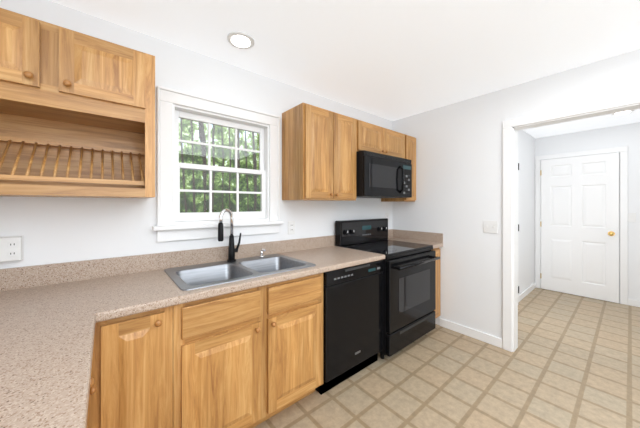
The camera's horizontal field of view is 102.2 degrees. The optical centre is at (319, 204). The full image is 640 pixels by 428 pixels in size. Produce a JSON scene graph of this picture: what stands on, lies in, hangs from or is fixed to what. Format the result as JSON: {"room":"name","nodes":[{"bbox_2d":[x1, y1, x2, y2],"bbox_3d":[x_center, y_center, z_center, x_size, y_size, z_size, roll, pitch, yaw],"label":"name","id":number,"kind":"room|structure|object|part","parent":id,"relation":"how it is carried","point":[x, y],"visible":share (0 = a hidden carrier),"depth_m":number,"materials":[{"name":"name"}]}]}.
{"room":"kitchen","nodes":[
{"label":"kitchen","id":0,"kind":"room"},
{"bbox_2d":[0,0,391,268],"bbox_3d":[-0.452,0.125,2.250,3.740,2.410,0.120,0,0,-40],"label":"wall","id":1,"kind":"structure","parent":0,"point":[52,230],"depth_m":1.64,"materials":[{"name":"paint"}]},
{"bbox_2d":[0,235,23,261],"bbox_3d":[-1.530,0.215,1.248,0.125,0.125,0.042,0,0,-40],"label":"electrical outlet","id":2,"kind":"object","parent":1,"relation":"attached to","point":[11,248],"visible":1,"depth_m":1.25,"materials":[{"name":"white plastic"}]},
{"bbox_2d":[0,8,154,197],"bbox_3d":[-1.307,-0.423,1.221,0.862,0.762,0.366,0,0,-40],"label":"upper cabinet","id":3,"kind":"object","parent":1,"relation":"attached to","point":[77,114],"visible":1,"depth_m":1.27,"materials":[{"name":"brown wood"}]},
{"bbox_2d":[152,86,283,241],"bbox_3d":[-0.731,-0.263,1.983,0.953,1.006,0.175,0,0,-40],"label":"window","id":4,"kind":"structure","parent":1,"relation":"in","point":[169,103],"depth_m":1.90,"materials":[{"name":"paint"}]},
{"bbox_3d":[-0.748,-0.274,2.004,0.693,0.775,0.060,0,0,-40],"label":"window sashes","id":5,"kind":"part","parent":4,"relation":"part of","materials":[{"name":"white wood"}]},
{"bbox_2d":[288,221,294,234],"bbox_3d":[-0.256,0.205,2.328,0.075,0.118,0.008,0,0,-40],"label":"duplex electrical outlet","id":6,"kind":"object","parent":1,"relation":"attached to","point":[291,227],"visible":1,"depth_m":2.32,"materials":[{"name":"white plastic"}]},
{"bbox_2d":[282,103,355,200],"bbox_3d":[0.015,-0.423,2.319,0.608,0.762,0.366,0,0,-40],"label":"upper cabinet","id":7,"kind":"object","parent":1,"relation":"attached to","point":[318,154],"visible":1,"depth_m":2.15,"materials":[{"name":"brown wood"}]},
{"bbox_2d":[356,119,404,158],"bbox_3d":[0.558,-0.653,2.769,0.799,0.302,0.366,0,0,-40],"label":"upper cabinet","id":8,"kind":"object","parent":1,"relation":"attached to","point":[375,138],"visible":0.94,"depth_m":2.60,"materials":[{"name":"brown wood"}]},
{"bbox_2d":[356,150,411,197],"bbox_3d":[0.593,-0.290,2.728,0.795,0.416,0.472,0,0,-40],"label":"microwave","id":9,"kind":"object","parent":8,"relation":"attached to","point":[378,175],"visible":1,"depth_m":2.50,"materials":[{"name":"black"}]},
{"bbox_2d":[381,134,415,201],"bbox_3d":[0.958,-0.423,3.101,0.237,0.762,0.366,0,0,-40],"label":"upper cabinet","id":10,"kind":"object","parent":1,"relation":"attached to","point":[410,147],"visible":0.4,"depth_m":3.00,"materials":[{"name":"brown wood"}]},
{"bbox_2d":[50,0,639,137],"bbox_3d":[1.830,-1.110,1.467,6.250,0.060,4.240,0,0,-40],"label":"ceiling","id":11,"kind":"structure","parent":0,"point":[392,60],"depth_m":1.69,"materials":[{"name":"paint"}]},
{"bbox_2d":[227,31,253,48],"bbox_3d":[-0.518,-1.073,1.688,0.172,0.012,0.172,0,0,-40],"label":"recessed light","id":12,"kind":"object","parent":11,"relation":"in","point":[239,40],"visible":1,"depth_m":1.67,"materials":[{"name":"white"}]},
{"bbox_2d":[611,110,633,114],"bbox_3d":[3.509,-1.073,2.991,0.172,0.012,0.172,0,0,-40],"label":"recessed light","id":13,"kind":"object","parent":11,"relation":"in","point":[624,112],"visible":0.75,"depth_m":3.00,"materials":[{"name":"white"}]},
{"bbox_2d":[254,288,639,427],"bbox_3d":[1.830,1.360,1.467,6.250,0.060,4.240,0,0,-40],"label":"floor","id":14,"kind":"structure","parent":0,"point":[571,361],"depth_m":1.94,"materials":[{"name":"tile"}]},
{"bbox_2d":[86,377,95,427],"bbox_3d":[-0.296,0.893,-0.177,0.626,0.874,2.585,0,0,-40],"label":"base cabinet","id":15,"kind":"object","parent":14,"relation":"on","point":[92,391],"visible":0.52,"depth_m":0.91,"materials":[{"name":"brown wood"}]},
{"bbox_2d":[0,235,384,427],"bbox_3d":[0.216,0.383,0.632,2.454,0.143,3.217,0,0,-40],"label":"countertop","id":16,"kind":"structure","parent":15,"relation":"on","point":[51,315],"depth_m":1.10,"materials":[{"name":"laminate"}]},
{"bbox_2d":[218,209,240,261],"bbox_3d":[-0.647,0.217,1.848,0.188,0.383,0.105,0,0,-40],"label":"faucet","id":17,"kind":"object","parent":16,"relation":"on","point":[232,249],"visible":1,"depth_m":1.86,"materials":[{"name":"black metal"}]},
{"bbox_2d":[164,254,315,290],"bbox_3d":[-0.509,0.505,1.709,0.836,0.192,0.537,0,0,-40],"label":"sink","id":18,"kind":"object","parent":16,"relation":"in","point":[190,277],"visible":0.48,"depth_m":1.73,"materials":[{"name":"silver metal"}]},
{"bbox_2d":[259,248,265,256],"bbox_3d":[-0.450,0.374,2.021,0.044,0.068,0.072,0,0,-40],"label":"soap dispenser","id":19,"kind":"object","parent":18,"relation":"on","point":[261,252],"visible":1,"depth_m":2.02,"materials":[{"name":"silver metal"}]},
{"bbox_2d":[88,306,172,427],"bbox_3d":[-1.202,0.893,1.120,0.895,0.874,0.656,0,0,-40],"label":"base cabinet","id":20,"kind":"object","parent":14,"relation":"on","point":[132,368],"visible":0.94,"depth_m":1.08,"materials":[{"name":"brown wood"}]},
{"bbox_2d":[173,273,322,427],"bbox_3d":[-0.505,0.893,1.698,0.912,0.874,0.656,0,0,-40],"label":"base cabinet","id":21,"kind":"object","parent":14,"relation":"on","point":[251,358],"visible":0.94,"depth_m":1.40,"materials":[{"name":"brown wood"}]},
{"bbox_2d":[315,260,382,394],"bbox_3d":[0.093,0.896,2.197,0.633,0.868,0.618,0,0,-40],"label":"dishwasher","id":22,"kind":"object","parent":14,"relation":"on","point":[352,320],"visible":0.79,"depth_m":1.92,"materials":[{"name":"black metal"}]},
{"bbox_2d":[335,218,439,358],"bbox_3d":[0.691,0.745,2.609,0.795,1.170,0.728,0,0,-40],"label":"range","id":23,"kind":"object","parent":14,"relation":"on","point":[409,288],"visible":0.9,"depth_m":2.40,"materials":[{"name":"black metal"}]},
{"bbox_2d":[433,248,440,318],"bbox_3d":[1.051,0.893,2.990,0.237,0.874,0.656,0,0,-40],"label":"base cabinet","id":24,"kind":"object","parent":14,"relation":"on","point":[437,310],"visible":0.12,"depth_m":2.79,"materials":[{"name":"brown wood"}]},
{"bbox_2d":[387,229,442,248],"bbox_3d":[1.048,0.383,2.993,0.237,0.143,0.647,0,0,-40],"label":"countertop","id":25,"kind":"structure","parent":24,"relation":"on","point":[435,240],"depth_m":3.01,"materials":[{"name":"laminate"}]},
{"bbox_2d":[392,49,639,338],"bbox_3d":[2.257,0.125,1.822,0.120,2.410,4.000,0,0,-40],"label":"wall","id":26,"kind":"structure","parent":0,"point":[458,201],"depth_m":2.58,"materials":[{"name":"paint"}]},
{"bbox_2d":[440,318,502,347],"bbox_3d":[1.507,1.288,2.618,0.013,0.085,0.586,0,0,-40],"label":"baseboard","id":27,"kind":"structure","parent":26,"relation":"attached to","point":[476,334],"depth_m":2.58,"materials":[{"name":"paint"}]},
{"bbox_2d":[483,221,497,233],"bbox_3d":[1.629,0.210,2.470,0.016,0.118,0.118,0,0,-40],"label":"light switch","id":28,"kind":"object","parent":26,"relation":"attached to","point":[490,226],"visible":1,"depth_m":2.47,"materials":[{"name":"white plastic"}]},
{"bbox_2d":[503,92,639,351],"bbox_3d":[2.126,0.276,1.979,0.160,2.108,1.186,0,0,-40],"label":"trim","id":29,"kind":"structure","parent":26,"relation":"attached to","point":[514,126],"depth_m":2.34,"materials":[{"name":"paint"}]},
{"bbox_2d":[518,130,534,294],"bbox_3d":[2.572,0.125,3.500,2.510,2.410,0.120,0,0,-40],"label":"wall","id":30,"kind":"structure","parent":0,"point":[526,211],"depth_m":3.83,"materials":[{"name":"paint"}]},
{"bbox_2d":[518,282,535,302],"bbox_3d":[3.074,1.288,3.830,1.045,0.085,0.013,0,0,-40],"label":"baseboard","id":31,"kind":"structure","parent":30,"relation":"attached to","point":[528,290],"depth_m":3.78,"materials":[{"name":"paint"}]},
{"bbox_2d":[535,122,639,302],"bbox_3d":[4.498,0.125,3.052,0.120,2.410,3.030,0,0,-40],"label":"wall","id":32,"kind":"structure","parent":0,"point":[628,135],"depth_m":3.43,"materials":[{"name":"paint"}]},
{"bbox_2d":[540,152,618,302],"bbox_3d":[3.747,0.306,3.770,0.114,2.032,0.815,0,0,-40],"label":"hall door","id":33,"kind":"structure","parent":32,"relation":"in","point":[579,224],"depth_m":3.74,"materials":[{"name":"paint"}]},
{"bbox_2d":[535,146,627,304],"bbox_3d":[3.786,0.272,3.800,0.018,2.116,0.962,0,0,-40],"label":"trim","id":34,"kind":"structure","parent":32,"relation":"attached to","point":[623,150],"depth_m":3.47,"materials":[{"name":"paint"}]},
{"bbox_2d":[628,213,635,221],"bbox_3d":[4.100,0.165,3.423,0.016,0.118,0.118,0,0,-40],"label":"light switch","id":35,"kind":"object","parent":32,"relation":"attached to","point":[631,217],"visible":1,"depth_m":3.40,"materials":[{"name":"white plastic"}]},
{"bbox_2d":[628,299,639,306],"bbox_3d":[4.750,1.288,2.641,0.013,0.085,2.074,0,0,-40],"label":"baseboard","id":36,"kind":"structure","parent":32,"relation":"attached to","point":[631,302],"depth_m":3.38,"materials":[{"name":"paint"}]},
{"label":"outside","id":37,"kind":"structure","parent":0,"visible":0},
{"bbox_2d":[179,119,260,212],"bbox_3d":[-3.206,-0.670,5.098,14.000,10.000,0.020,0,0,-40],"label":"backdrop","id":38,"kind":"structure","parent":37,"point":[200,153],"depth_m":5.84,"materials":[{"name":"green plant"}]}
]}

